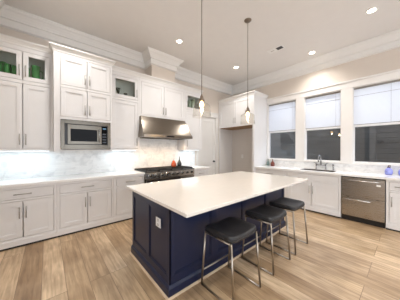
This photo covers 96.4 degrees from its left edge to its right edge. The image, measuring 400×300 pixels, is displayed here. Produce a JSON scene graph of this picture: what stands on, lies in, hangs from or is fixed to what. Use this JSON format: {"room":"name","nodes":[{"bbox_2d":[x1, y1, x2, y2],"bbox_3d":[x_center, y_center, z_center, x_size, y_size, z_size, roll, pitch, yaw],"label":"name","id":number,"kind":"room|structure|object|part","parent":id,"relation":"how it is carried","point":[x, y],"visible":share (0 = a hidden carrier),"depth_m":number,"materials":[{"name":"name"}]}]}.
{"room":"kitchen","nodes":[
{"label":"kitchen","id":0,"kind":"room"},
{"bbox_2d":[0,26,231,179],"bbox_3d":[-1.030,-0.445,4.796,5.980,3.660,0.162,0,0,-40],"label":"wall","id":1,"kind":"structure","parent":0,"point":[152,152],"depth_m":3.76,"materials":[{"name":"stone"}]},
{"bbox_2d":[0,33,52,151],"bbox_3d":[-2.845,-0.832,2.885,0.729,1.714,0.400,0,0,-40],"label":"upper cabinet","id":2,"kind":"object","parent":1,"relation":"attached to","point":[26,102],"visible":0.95,"depth_m":2.82,"materials":[{"name":"white paint"}]},
{"bbox_2d":[3,63,9,72],"bbox_3d":[-2.966,-1.194,2.748,0.076,0.250,0.076,0,0,-40],"label":"drinking glass","id":3,"kind":"object","parent":2,"relation":"in","point":[6,66],"visible":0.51,"depth_m":2.72,"materials":[{"name":"green glass"}]},
{"bbox_3d":[-2.883,-1.309,2.673,0.320,0.440,0.020,0,0,-40],"label":"door","id":4,"kind":"part","parent":2,"relation":"part of","materials":[{"name":"white paint"}]},
{"bbox_3d":[-2.883,-0.529,2.678,0.320,1.000,0.020,0,0,-40],"label":"door","id":5,"kind":"part","parent":2,"relation":"part of","materials":[{"name":"white paint"}]},
{"bbox_2d":[12,65,15,73],"bbox_3d":[-2.891,-1.189,2.798,0.076,0.240,0.076,0,0,-40],"label":"drinking glass","id":6,"kind":"object","parent":2,"relation":"in","point":[13,66],"visible":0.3,"depth_m":2.77,"materials":[{"name":"green glass"}]},
{"bbox_3d":[-2.733,-1.644,2.750,0.729,0.089,0.055,0,0,-40],"label":"cornice","id":7,"kind":"part","parent":2,"relation":"part of","materials":[{"name":"white paint"}]},
{"bbox_3d":[-2.632,-1.310,2.887,0.320,0.440,0.020,0,0,-40],"label":"door","id":8,"kind":"part","parent":2,"relation":"part of","materials":[{"name":"white paint"}]},
{"bbox_3d":[-2.632,-0.530,2.891,0.320,1.000,0.020,0,0,-40],"label":"door","id":9,"kind":"part","parent":2,"relation":"part of","materials":[{"name":"white paint"}]},
{"bbox_2d":[31,65,42,78],"bbox_3d":[-2.711,-1.225,2.965,0.123,0.310,0.123,0,0,5],"label":"pitcher","id":10,"kind":"object","parent":2,"relation":"in","point":[35,70],"visible":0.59,"depth_m":2.92,"materials":[{"name":"green glass"}]},
{"bbox_2d":[49,41,115,150],"bbox_3d":[-2.170,-0.837,3.330,0.980,1.709,0.600,0,0,-40],"label":"upper cabinet","id":11,"kind":"object","parent":1,"relation":"attached to","point":[82,81],"visible":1,"depth_m":3.10,"materials":[{"name":"white paint"}]},
{"bbox_3d":[-2.141,-1.316,3.043,0.365,0.470,0.020,0,0,-40],"label":"door","id":12,"kind":"part","parent":11,"relation":"part of","materials":[{"name":"white paint"}]},
{"bbox_3d":[-2.141,-0.793,3.046,0.365,0.475,0.020,0,0,-40],"label":"door","id":13,"kind":"part","parent":11,"relation":"part of","materials":[{"name":"white paint"}]},
{"bbox_3d":[-2.038,-1.646,3.172,0.980,0.089,0.195,0,0,-40],"label":"cornice","id":14,"kind":"part","parent":11,"relation":"part of","materials":[{"name":"white paint"}]},
{"bbox_2d":[61,119,110,148],"bbox_3d":[-2.086,-0.260,3.275,0.746,0.494,0.375,0,0,-40],"label":"microwave","id":15,"kind":"object","parent":11,"relation":"in","point":[85,135],"visible":1,"depth_m":3.13,"materials":[{"name":"grey metal"}]},
{"bbox_3d":[-2.012,-0.267,3.143,0.506,0.330,0.016,0,0,-40],"label":"door","id":16,"kind":"part","parent":15,"relation":"part of","materials":[{"name":"grey metal"}]},
{"bbox_3d":[-1.785,-0.268,3.338,0.086,0.330,0.014,0,0,-40],"label":"control panel","id":17,"kind":"part","parent":15,"relation":"part of","materials":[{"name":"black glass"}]},
{"bbox_3d":[-1.855,-1.317,3.287,0.365,0.470,0.020,0,0,-40],"label":"door","id":18,"kind":"part","parent":11,"relation":"part of","materials":[{"name":"white paint"}]},
{"bbox_3d":[-1.855,-0.795,3.289,0.365,0.475,0.020,0,0,-40],"label":"door","id":19,"kind":"part","parent":11,"relation":"part of","materials":[{"name":"white paint"}]},
{"bbox_2d":[112,65,140,150],"bbox_3d":[-1.669,-0.837,3.888,0.612,1.714,0.400,0,0,-40],"label":"upper cabinet","id":20,"kind":"object","parent":1,"relation":"attached to","point":[125,108],"visible":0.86,"depth_m":3.82,"materials":[{"name":"white paint"}]},
{"bbox_3d":[-1.578,-1.315,3.786,0.522,0.440,0.020,0,0,-40],"label":"door","id":21,"kind":"part","parent":20,"relation":"part of","materials":[{"name":"white paint"}]},
{"bbox_3d":[-1.578,-0.535,3.791,0.522,1.000,0.020,0,0,-40],"label":"door","id":22,"kind":"part","parent":20,"relation":"part of","materials":[{"name":"white paint"}]},
{"bbox_3d":[-1.557,-1.649,3.753,0.612,0.089,0.055,0,0,-40],"label":"cornice","id":23,"kind":"part","parent":20,"relation":"part of","materials":[{"name":"white paint"}]},
{"bbox_2d":[140,73,185,120],"bbox_3d":[-0.970,-1.233,4.483,1.222,0.929,0.400,0,0,-40],"label":"upper cabinet","id":24,"kind":"object","parent":1,"relation":"attached to","point":[159,98],"visible":0.96,"depth_m":4.33,"materials":[{"name":"white paint"}]},
{"bbox_3d":[-1.101,-1.172,4.193,0.566,0.730,0.020,0,0,-40],"label":"door","id":25,"kind":"part","parent":24,"relation":"part of","materials":[{"name":"white paint"}]},
{"bbox_3d":[-0.858,-1.652,4.349,1.222,0.089,0.055,0,0,-40],"label":"cornice","id":26,"kind":"part","parent":24,"relation":"part of","materials":[{"name":"white paint"}]},
{"bbox_3d":[-0.663,-1.174,4.567,0.566,0.730,0.020,0,0,-40],"label":"door","id":27,"kind":"part","parent":24,"relation":"part of","materials":[{"name":"white paint"}]},
{"bbox_2d":[138,116,192,139],"bbox_3d":[-0.884,-0.522,4.385,1.290,0.478,0.648,0,0,-40],"label":"range hood","id":28,"kind":"object","parent":1,"relation":"attached to","point":[149,127],"visible":0.99,"depth_m":4.18,"materials":[{"name":"silver metal"}]},
{"bbox_2d":[178,86,202,150],"bbox_3d":[-0.267,-0.844,5.084,0.622,1.714,0.400,0,0,-40],"label":"upper cabinet","id":29,"kind":"object","parent":1,"relation":"attached to","point":[193,116],"visible":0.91,"depth_m":4.99,"materials":[{"name":"white paint"}]},
{"bbox_2d":[191,100,194,107],"bbox_3d":[-0.211,-1.251,5.110,0.150,0.340,0.150,0,0,-40],"label":"vase","id":30,"kind":"object","parent":29,"relation":"in","point":[192,101],"visible":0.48,"depth_m":5.05,"materials":[{"name":"green glass"}]},
{"bbox_3d":[-0.179,-0.846,4.982,0.622,1.700,0.020,0,0,-40],"label":"frame","id":31,"kind":"part","parent":29,"relation":"part of","materials":[{"name":"white paint"}]},
{"bbox_3d":[-0.179,-1.321,4.979,0.542,0.440,0.020,0,0,-40],"label":"door","id":32,"kind":"part","parent":29,"relation":"part of","materials":[{"name":"white paint"}]},
{"bbox_3d":[-0.179,-0.541,4.983,0.542,1.000,0.020,0,0,-40],"label":"door","id":33,"kind":"part","parent":29,"relation":"part of","materials":[{"name":"white paint"}]},
{"bbox_3d":[-0.155,-1.655,4.949,0.622,0.089,0.055,0,0,-40],"label":"cornice","id":34,"kind":"part","parent":29,"relation":"part of","materials":[{"name":"white paint"}]},
{"bbox_2d":[199,117,214,174],"bbox_3d":[0.237,0.155,5.810,0.724,2.434,0.107,0,0,-40],"label":"door","id":35,"kind":"structure","parent":1,"relation":"in","point":[207,154],"depth_m":5.89,"materials":[{"name":"white paint"}]},
{"bbox_2d":[196,111,218,173],"bbox_3d":[0.217,0.074,5.833,1.000,2.610,0.185,0,0,-40],"label":"trim","id":36,"kind":"structure","parent":1,"relation":"attached to","point":[204,113],"depth_m":6.03,"materials":[{"name":"white paint"}]},
{"bbox_2d":[145,65,174,81],"bbox_3d":[-0.993,-1.981,4.498,0.640,0.585,0.350,0,0,-40],"label":"wall","id":37,"kind":"structure","parent":0,"point":[152,70],"depth_m":4.33,"materials":[{"name":"beige paint"}]},
{"bbox_2d":[0,209,399,299],"bbox_3d":[0.493,1.454,1.217,8.320,0.100,7.600,0,0,-40],"label":"floor","id":38,"kind":"structure","parent":0,"point":[342,259],"depth_m":2.09,"materials":[{"name":"brown wood"}]},
{"bbox_2d":[0,183,56,251],"bbox_3d":[-2.751,0.958,2.812,0.764,0.874,0.638,0,0,-40],"label":"base cabinet","id":39,"kind":"object","parent":38,"relation":"on","point":[28,214],"visible":0.95,"depth_m":2.63,"materials":[{"name":"white paint"}]},
{"bbox_3d":[-2.708,1.002,2.493,0.337,0.520,0.020,0,0,-40],"label":"door","id":40,"kind":"part","parent":39,"relation":"part of","materials":[{"name":"white paint"}]},
{"bbox_3d":[-2.575,0.634,2.604,0.684,0.135,0.020,0,0,-40],"label":"drawer","id":41,"kind":"part","parent":39,"relation":"part of","materials":[{"name":"white paint"}]},
{"bbox_3d":[-2.443,1.001,2.719,0.337,0.520,0.020,0,0,-40],"label":"door","id":42,"kind":"part","parent":39,"relation":"part of","materials":[{"name":"white paint"}]},
{"bbox_2d":[0,170,144,187],"bbox_3d":[-2.205,0.498,3.285,2.216,0.038,0.637,0,0,-40],"label":"countertop","id":43,"kind":"structure","parent":39,"relation":"on","point":[8,183],"depth_m":3.02,"materials":[{"name":"white stone"}]},
{"bbox_2d":[57,178,113,237],"bbox_3d":[-2.140,0.956,3.333,0.838,0.874,0.638,0,0,-40],"label":"base cabinet","id":44,"kind":"object","parent":38,"relation":"on","point":[83,205],"visible":0.97,"depth_m":3.08,"materials":[{"name":"white paint"}]},
{"bbox_3d":[-2.111,0.999,3.002,0.374,0.520,0.020,0,0,-40],"label":"door","id":45,"kind":"part","parent":44,"relation":"part of","materials":[{"name":"white paint"}]},
{"bbox_3d":[-1.964,0.631,3.125,0.758,0.135,0.020,0,0,-40],"label":"drawer","id":46,"kind":"part","parent":44,"relation":"part of","materials":[{"name":"white paint"}]},
{"bbox_3d":[-1.818,0.998,3.252,0.374,0.520,0.020,0,0,-40],"label":"door","id":47,"kind":"part","parent":44,"relation":"part of","materials":[{"name":"white paint"}]},
{"bbox_2d":[113,175,143,222],"bbox_3d":[-1.589,0.953,3.803,0.606,0.874,0.638,0,0,-40],"label":"base cabinet","id":48,"kind":"object","parent":38,"relation":"on","point":[122,196],"visible":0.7,"depth_m":3.52,"materials":[{"name":"white paint"}]},
{"bbox_3d":[-1.408,0.996,3.602,0.511,0.520,0.020,0,0,-40],"label":"door","id":49,"kind":"part","parent":48,"relation":"part of","materials":[{"name":"white paint"}]},
{"bbox_3d":[-1.408,0.629,3.600,0.511,0.135,0.020,0,0,-40],"label":"drawer","id":50,"kind":"part","parent":48,"relation":"part of","materials":[{"name":"white paint"}]},
{"bbox_2d":[134,165,193,182],"bbox_3d":[-0.831,0.909,4.390,1.296,0.955,0.718,0,0,-40],"label":"range cooker","id":51,"kind":"object","parent":38,"relation":"on","point":[162,173],"visible":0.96,"depth_m":4.13,"materials":[{"name":"silver metal"}]},
{"bbox_3d":[-0.828,0.941,4.027,0.808,0.615,0.044,0,0,-40],"label":"oven door","id":52,"kind":"part","parent":51,"relation":"part of","materials":[{"name":"silver metal"}]},
{"bbox_2d":[136,168,193,172],"bbox_3d":[-0.850,0.473,4.410,1.296,0.017,0.660,0,0,-40],"label":"cooktop","id":53,"kind":"object","parent":51,"relation":"in","point":[146,170],"depth_m":4.14,"materials":[{"name":"black metal"}]},
{"bbox_3d":[-0.650,0.553,4.177,1.296,0.140,0.045,0,0,-40],"label":"control panel","id":54,"kind":"part","parent":51,"relation":"part of","materials":[{"name":"silver metal"}]},
{"bbox_3d":[-0.335,0.939,4.447,0.448,0.615,0.044,0,0,-40],"label":"oven door","id":55,"kind":"part","parent":51,"relation":"part of","materials":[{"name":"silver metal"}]},
{"bbox_2d":[193,168,207,176],"bbox_3d":[-0.156,0.947,5.025,0.542,0.874,0.638,0,0,-40],"label":"base cabinet","id":56,"kind":"object","parent":38,"relation":"on","point":[199,172],"visible":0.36,"depth_m":4.81,"materials":[{"name":"white paint"}]},
{"bbox_2d":[189,165,209,169],"bbox_3d":[-0.154,0.489,5.035,0.564,0.038,0.637,0,0,-40],"label":"countertop","id":57,"kind":"structure","parent":56,"relation":"on","point":[195,167],"depth_m":4.88,"materials":[{"name":"white stone"}]},
{"bbox_3d":[0.020,0.622,4.817,0.462,0.135,0.020,0,0,-40],"label":"drawer","id":58,"kind":"part","parent":56,"relation":"part of","materials":[{"name":"white paint"}]},
{"bbox_2d":[126,171,307,299],"bbox_3d":[0.402,0.939,2.704,2.505,0.914,1.385,0,0,-40],"label":"kitchen island","id":59,"kind":"object","parent":38,"relation":"on","point":[170,218],"visible":0.89,"depth_m":2.02,"materials":[{"name":"blue paint"}]},
{"bbox_3d":[-0.597,0.958,2.069,0.020,0.882,0.965,0,0,-40],"label":"panel","id":60,"kind":"part","parent":59,"relation":"part of","materials":[{"name":"blue paint"}]},
{"bbox_2d":[156,216,160,228],"bbox_3d":[-0.433,0.750,1.856,0.006,0.096,0.100,0,0,-40],"label":"outlet","id":61,"kind":"object","parent":59,"relation":"attached to","point":[158,218],"depth_m":1.85,"materials":[{"name":"white plastic"}]},
{"bbox_3d":[0.307,1.386,2.842,2.467,0.018,1.037,0,0,-40],"label":"shoe molding","id":62,"kind":"part","parent":59,"relation":"part of","materials":[{"name":"brown wood"}]},
{"bbox_3d":[0.613,0.956,2.480,2.393,0.882,0.020,0,0,-40],"label":"panel","id":63,"kind":"part","parent":59,"relation":"part of","materials":[{"name":"blue paint"}]},
{"bbox_2d":[201,216,260,299],"bbox_3d":[0.316,1.085,1.839,0.445,0.630,0.441,0,0,-40],"label":"counter stool","id":64,"kind":"object","parent":38,"relation":"on","point":[231,230],"visible":1,"depth_m":1.81,"materials":[{"name":"black leather"}]},
{"bbox_3d":[0.037,1.112,1.851,0.064,0.558,0.021,0,0,28],"label":"leg","id":65,"kind":"part","parent":64,"relation":"part of","materials":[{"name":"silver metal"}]},
{"bbox_3d":[0.167,0.845,1.711,0.017,0.016,0.340,0,0,-40],"label":"seat rail","id":66,"kind":"part","parent":64,"relation":"part of","materials":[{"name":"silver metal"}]},
{"bbox_3d":[0.348,1.111,2.116,0.021,0.558,0.064,0,0,-19],"label":"leg","id":67,"kind":"part","parent":64,"relation":"part of","materials":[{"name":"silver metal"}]},
{"bbox_3d":[0.316,0.805,1.838,0.432,0.070,0.376,0,0,-40],"label":"seat","id":68,"kind":"part","parent":64,"relation":"part of","materials":[{"name":"black leather"}]},
{"bbox_3d":[0.284,1.114,1.562,0.021,0.558,0.064,0,0,-19],"label":"leg","id":69,"kind":"part","parent":64,"relation":"part of","materials":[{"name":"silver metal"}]},
{"bbox_3d":[0.594,1.112,1.827,0.064,0.558,0.021,0,0,28],"label":"leg","id":70,"kind":"part","parent":64,"relation":"part of","materials":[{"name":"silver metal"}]},
{"bbox_2d":[218,90,268,173],"bbox_3d":[1.350,-0.147,5.790,0.760,3.054,1.433,0,0,-40],"label":"tall cabinet","id":71,"kind":"object","parent":38,"relation":"on","point":[248,139],"visible":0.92,"depth_m":5.73,"materials":[{"name":"white paint"}]},
{"bbox_3d":[0.885,-1.166,5.844,0.020,0.760,0.629,0,0,-40],"label":"door","id":72,"kind":"part","parent":71,"relation":"part of","materials":[{"name":"white paint"}]},
{"bbox_3d":[1.093,-0.144,5.606,0.020,3.050,1.378,0,0,-40],"label":"frame","id":73,"kind":"part","parent":71,"relation":"part of","materials":[{"name":"white paint"}]},
{"bbox_3d":[1.614,0.328,6.053,0.010,2.100,1.342,0,0,-40],"label":"panel","id":74,"kind":"part","parent":71,"relation":"part of","materials":[{"name":"paint"}]},
{"bbox_3d":[1.350,-1.630,5.782,0.760,0.089,1.433,0,0,-40],"label":"cornice","id":75,"kind":"part","parent":71,"relation":"part of","materials":[{"name":"white paint"}]},
{"bbox_3d":[1.300,-1.163,5.358,0.020,0.760,0.629,0,0,-40],"label":"door","id":76,"kind":"part","parent":71,"relation":"part of","materials":[{"name":"white paint"}]},
{"bbox_2d":[241,204,290,275],"bbox_3d":[0.843,1.083,2.289,0.445,0.630,0.441,0,0,-40],"label":"counter stool","id":77,"kind":"object","parent":38,"relation":"on","point":[263,213],"visible":0.99,"depth_m":2.25,"materials":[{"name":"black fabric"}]},
{"bbox_3d":[0.565,1.110,2.301,0.064,0.558,0.021,0,0,28],"label":"leg","id":78,"kind":"part","parent":77,"relation":"part of","materials":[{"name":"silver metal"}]},
{"bbox_3d":[0.694,0.843,2.160,0.017,0.016,0.340,0,0,-40],"label":"seat rail","id":79,"kind":"part","parent":77,"relation":"part of","materials":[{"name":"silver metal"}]},
{"bbox_3d":[0.875,1.109,2.566,0.021,0.558,0.064,0,0,-19],"label":"leg","id":80,"kind":"part","parent":77,"relation":"part of","materials":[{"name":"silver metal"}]},
{"bbox_3d":[0.843,0.803,2.287,0.432,0.070,0.376,0,0,-40],"label":"seat","id":81,"kind":"part","parent":77,"relation":"part of","materials":[{"name":"black leather"}]},
{"bbox_3d":[0.811,1.111,2.012,0.021,0.558,0.064,0,0,-19],"label":"leg","id":82,"kind":"part","parent":77,"relation":"part of","materials":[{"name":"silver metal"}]},
{"bbox_3d":[1.122,1.110,2.277,0.064,0.558,0.021,0,0,28],"label":"leg","id":83,"kind":"part","parent":77,"relation":"part of","materials":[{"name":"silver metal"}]},
{"bbox_2d":[255,168,286,197],"bbox_3d":[2.090,0.947,4.969,0.638,0.874,0.887,0,0,-40],"label":"base cabinet","id":84,"kind":"object","parent":38,"relation":"on","point":[257,170],"visible":0.23,"depth_m":4.70,"materials":[{"name":"white paint"}]},
{"bbox_3d":[1.884,0.622,4.791,0.020,0.135,0.807,0,0,-40],"label":"drawer","id":85,"kind":"part","parent":84,"relation":"part of","materials":[{"name":"white paint"}]},
{"bbox_2d":[266,197,307,254],"bbox_3d":[1.297,1.081,2.676,0.445,0.630,0.441,0,0,-40],"label":"counter stool","id":86,"kind":"object","parent":38,"relation":"on","point":[284,203],"visible":0.98,"depth_m":2.65,"materials":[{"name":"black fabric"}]},
{"bbox_3d":[1.297,0.801,2.675,0.432,0.070,0.376,0,0,-40],"label":"seat","id":87,"kind":"part","parent":86,"relation":"part of","materials":[{"name":"black leather"}]},
{"bbox_3d":[1.265,1.109,2.399,0.021,0.558,0.064,0,0,-19],"label":"leg","id":88,"kind":"part","parent":86,"relation":"part of","materials":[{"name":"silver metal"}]},
{"bbox_3d":[1.576,1.108,2.664,0.064,0.558,0.021,0,0,28],"label":"leg","id":89,"kind":"part","parent":86,"relation":"part of","materials":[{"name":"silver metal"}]},
{"bbox_2d":[287,171,341,217],"bbox_3d":[2.726,0.951,4.223,0.638,0.874,1.070,0,0,-40],"label":"base cabinet","id":90,"kind":"object","parent":38,"relation":"on","point":[321,194],"visible":0.77,"depth_m":3.93,"materials":[{"name":"white paint"}]},
{"bbox_3d":[2.358,0.993,4.237,0.020,0.520,0.490,0,0,-40],"label":"door","id":91,"kind":"part","parent":90,"relation":"part of","materials":[{"name":"white paint"}]},
{"bbox_3d":[2.682,0.995,3.857,0.020,0.520,0.490,0,0,-40],"label":"door","id":92,"kind":"part","parent":90,"relation":"part of","materials":[{"name":"white paint"}]},
{"bbox_2d":[255,165,399,180],"bbox_3d":[2.797,0.493,4.172,0.667,0.038,3.015,0,0,-40],"label":"countertop","id":93,"kind":"structure","parent":90,"relation":"on","point":[297,169],"depth_m":3.79,"materials":[{"name":"white stone"}]},
{"bbox_2d":[299,169,334,176],"bbox_3d":[2.772,0.582,4.227,0.338,0.211,0.688,0,0,-40],"label":"sink","id":94,"kind":"object","parent":93,"relation":"in","point":[301,169],"visible":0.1,"depth_m":4.34,"materials":[{"name":"grey metal"}]},
{"bbox_2d":[314,155,326,169],"bbox_3d":[2.930,0.296,4.376,0.255,0.354,0.250,0,0,-2],"label":"faucet","id":95,"kind":"object","parent":93,"relation":"on","point":[320,164],"visible":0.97,"depth_m":4.36,"materials":[{"name":"silver metal"}]},
{"bbox_2d":[385,165,392,174],"bbox_3d":[3.650,0.384,3.459,0.114,0.186,0.114,0,0,-40],"label":"soap dispenser","id":96,"kind":"object","parent":93,"relation":"on","point":[388,171],"visible":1,"depth_m":3.43,"materials":[{"name":"blue glass"}]},
{"bbox_2d":[341,176,385,227],"bbox_3d":[3.262,0.955,3.559,0.639,0.872,0.624,0,0,-40],"label":"dishwasher","id":97,"kind":"object","parent":38,"relation":"on","point":[363,200],"visible":0.97,"depth_m":3.35,"materials":[{"name":"silver metal"}]},
{"bbox_3d":[3.037,0.585,3.365,0.047,0.017,0.460,0,0,-40],"label":"handle","id":98,"kind":"part","parent":97,"relation":"part of","materials":[{"name":"silver metal"}]},
{"bbox_3d":[3.067,1.101,3.394,0.032,0.373,0.612,0,0,-40],"label":"drawer","id":99,"kind":"part","parent":97,"relation":"part of","materials":[{"name":"silver metal"}]},
{"bbox_3d":[3.067,0.724,3.392,0.032,0.367,0.612,0,0,-40],"label":"drawer","id":100,"kind":"part","parent":97,"relation":"part of","materials":[{"name":"silver metal"}]},
{"bbox_2d":[386,180,399,231],"bbox_3d":[3.616,0.956,3.179,0.638,0.874,0.398,0,0,-40],"label":"base cabinet","id":101,"kind":"object","parent":38,"relation":"on","point":[392,186],"visible":0.96,"depth_m":3.08,"materials":[{"name":"white paint"}]},
{"bbox_3d":[3.409,0.632,3.002,0.020,0.135,0.318,0,0,-40],"label":"drawer","id":102,"kind":"part","parent":101,"relation":"part of","materials":[{"name":"white paint"}]},
{"bbox_3d":[3.409,0.999,3.004,0.020,0.520,0.318,0,0,-40],"label":"door","id":103,"kind":"part","parent":101,"relation":"part of","materials":[{"name":"white paint"}]},
{"bbox_2d":[4,0,399,85],"bbox_3d":[0.493,-2.306,1.197,8.320,0.100,7.600,0,0,-40],"label":"ceiling","id":104,"kind":"structure","parent":0,"point":[303,27],"depth_m":3.23,"materials":[{"name":"paint"}]},
{"bbox_2d":[175,39,182,43],"bbox_3d":[-0.432,-2.264,3.734,0.164,0.008,0.164,0,0,-40],"label":"recessed light","id":105,"kind":"object","parent":104,"relation":"in","point":[178,41],"visible":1,"depth_m":3.73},
{"bbox_2d":[198,0,210,116],"bbox_3d":[0.023,-1.355,2.431,0.248,1.815,0.248,0,0,-40],"label":"pendant lamp","id":106,"kind":"object","parent":104,"relation":"hanging from","point":[201,99],"visible":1,"depth_m":2.43,"materials":[{"name":"silver metal"}]},
{"bbox_3d":[0.023,-1.488,2.430,0.008,1.510,0.008,0,0,27],"label":"cord","id":107,"kind":"part","parent":106,"relation":"part of","materials":[{"name":"silver metal"}]},
{"bbox_2d":[240,18,250,124],"bbox_3d":[0.836,-1.359,3.131,0.248,1.815,0.248,0,0,-40],"label":"pendant lamp","id":108,"kind":"object","parent":104,"relation":"hanging from","point":[247,20],"visible":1,"depth_m":3.13,"materials":[{"name":"silver metal"}]},
{"bbox_3d":[0.836,-1.491,3.130,0.008,1.510,0.008,0,0,27],"label":"cord","id":109,"kind":"part","parent":108,"relation":"part of","materials":[{"name":"silver metal"}]},
{"bbox_2d":[266,45,285,53],"bbox_3d":[1.712,-2.267,4.037,0.180,0.009,0.360,0,0,-40],"label":"ceiling vent","id":110,"kind":"object","parent":104,"relation":"in","point":[279,47],"visible":1,"depth_m":4.03,"materials":[{"name":"white paint"}]},
{"bbox_2d":[365,7,378,14],"bbox_3d":[2.785,-2.259,2.902,0.164,0.008,0.164,0,0,-40],"label":"recessed light","id":111,"kind":"object","parent":104,"relation":"in","point":[373,9],"visible":1,"depth_m":2.90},
{"bbox_2d":[233,47,399,174],"bbox_3d":[3.645,-0.440,3.796,0.164,3.660,7.450,0,0,-40],"label":"wall","id":112,"kind":"structure","parent":0,"point":[389,60],"depth_m":4.16,"materials":[{"name":"beige paint"}]},
{"bbox_2d":[0,0,399,95],"bbox_3d":[1.375,-2.115,1.852,5.830,0.290,7.450,0,0,-40],"label":"trim","id":113,"kind":"structure","parent":112,"relation":"attached to","point":[12,18],"depth_m":3.93,"materials":[{"name":"white paint"}]},
{"bbox_2d":[268,99,295,159],"bbox_3d":[2.411,-0.560,5.253,0.150,1.675,0.824,0,0,-40],"label":"window","id":114,"kind":"structure","parent":112,"relation":"in","point":[293,99],"depth_m":5.34,"materials":[{"name":"paint"}]},
{"bbox_3d":[2.436,-0.560,5.274,0.065,1.651,0.800,0,0,-40],"label":"sash","id":115,"kind":"part","parent":114,"relation":"part of","materials":[{"name":"paint"}]},
{"bbox_2d":[269,100,295,132],"bbox_3d":[2.398,-0.951,5.240,0.030,0.863,0.794,0,0,-40],"label":"window shade","id":116,"kind":"object","parent":114,"relation":"attached to","point":[281,115],"visible":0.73,"depth_m":5.22,"materials":[{"name":"white fabric"}]},
{"bbox_3d":[2.398,-0.539,5.242,0.026,0.040,0.794,0,0,-40],"label":"rail","id":117,"kind":"part","parent":116,"relation":"part of","materials":[{"name":"white plastic"}]},
{"bbox_3d":[2.398,-1.365,5.237,0.030,0.035,0.794,0,0,-40],"label":"head rail","id":118,"kind":"part","parent":116,"relation":"part of","materials":[{"name":"silver metal"}]},
{"bbox_2d":[304,90,340,161],"bbox_3d":[3.069,-0.556,4.482,0.150,1.675,0.782,0,0,-40],"label":"window","id":119,"kind":"structure","parent":112,"relation":"in","point":[305,131],"depth_m":4.73,"materials":[{"name":"paint"}]},
{"bbox_2d":[306,91,340,130],"bbox_3d":[3.056,-0.947,4.469,0.030,0.863,0.752,0,0,-40],"label":"window shade","id":120,"kind":"object","parent":119,"relation":"attached to","point":[323,111],"visible":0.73,"depth_m":4.43,"materials":[{"name":"white fabric"}]},
{"bbox_3d":[3.056,-1.361,4.467,0.030,0.035,0.752,0,0,-40],"label":"head rail","id":121,"kind":"part","parent":120,"relation":"part of","materials":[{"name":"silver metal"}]},
{"bbox_3d":[3.056,-0.535,4.471,0.026,0.040,0.752,0,0,-40],"label":"rail","id":122,"kind":"part","parent":120,"relation":"part of","materials":[{"name":"white plastic"}]},
{"bbox_3d":[3.093,-0.556,4.503,0.065,1.651,0.758,0,0,-40],"label":"sash","id":123,"kind":"part","parent":119,"relation":"part of","materials":[{"name":"paint"}]},
{"bbox_2d":[266,69,399,162],"bbox_3d":[3.060,-0.638,4.337,0.050,1.840,3.094,0,0,-40],"label":"trim","id":124,"kind":"structure","parent":112,"relation":"attached to","point":[346,87],"depth_m":4.10,"materials":[{"name":"paint"}]},
{"bbox_2d":[266,159,399,166],"bbox_3d":[3.085,0.297,4.363,0.105,0.030,3.094,0,0,-40],"label":"trim","id":125,"kind":"structure","parent":112,"relation":"attached to","point":[266,159],"depth_m":4.09,"materials":[{"name":"paint"}]},
{"bbox_2d":[352,78,399,164],"bbox_3d":[3.754,-0.552,3.678,0.150,1.675,0.930,0,0,-40],"label":"window","id":126,"kind":"structure","parent":112,"relation":"in","point":[353,127],"depth_m":3.98,"materials":[{"name":"paint"}]},
{"bbox_2d":[354,79,399,126],"bbox_3d":[3.741,-0.943,3.665,0.030,0.863,0.900,0,0,-40],"label":"window shade","id":127,"kind":"object","parent":126,"relation":"attached to","point":[376,104],"visible":1,"depth_m":3.72,"materials":[{"name":"white fabric"}]},
{"bbox_3d":[3.741,-1.357,3.663,0.030,0.035,0.900,0,0,-40],"label":"head rail","id":128,"kind":"part","parent":127,"relation":"part of","materials":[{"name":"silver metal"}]},
{"bbox_3d":[3.741,-0.531,3.667,0.026,0.040,0.900,0,0,-40],"label":"rail","id":129,"kind":"part","parent":127,"relation":"part of","materials":[{"name":"white plastic"}]},
{"bbox_3d":[3.779,-0.552,3.700,0.065,1.651,0.906,0,0,-40],"label":"sash","id":130,"kind":"part","parent":126,"relation":"part of","materials":[{"name":"paint"}]},
{"label":"outside","id":131,"kind":"structure","parent":0,"visible":0},
{"bbox_3d":[4.989,1.731,5.578,4.180,0.100,14.000,0,0,-40],"label":"ground","id":132,"kind":"structure","parent":131,"visible":0},
{"bbox_2d":[270,124,399,162],"bbox_3d":[4.902,0.308,5.496,0.090,2.747,12.000,0,0,-40],"label":"fence","id":133,"kind":"object","parent":132,"relation":"on","point":[325,143],"visible":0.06,"depth_m":5.83,"materials":[{"name":"grey wood"}]}
]}

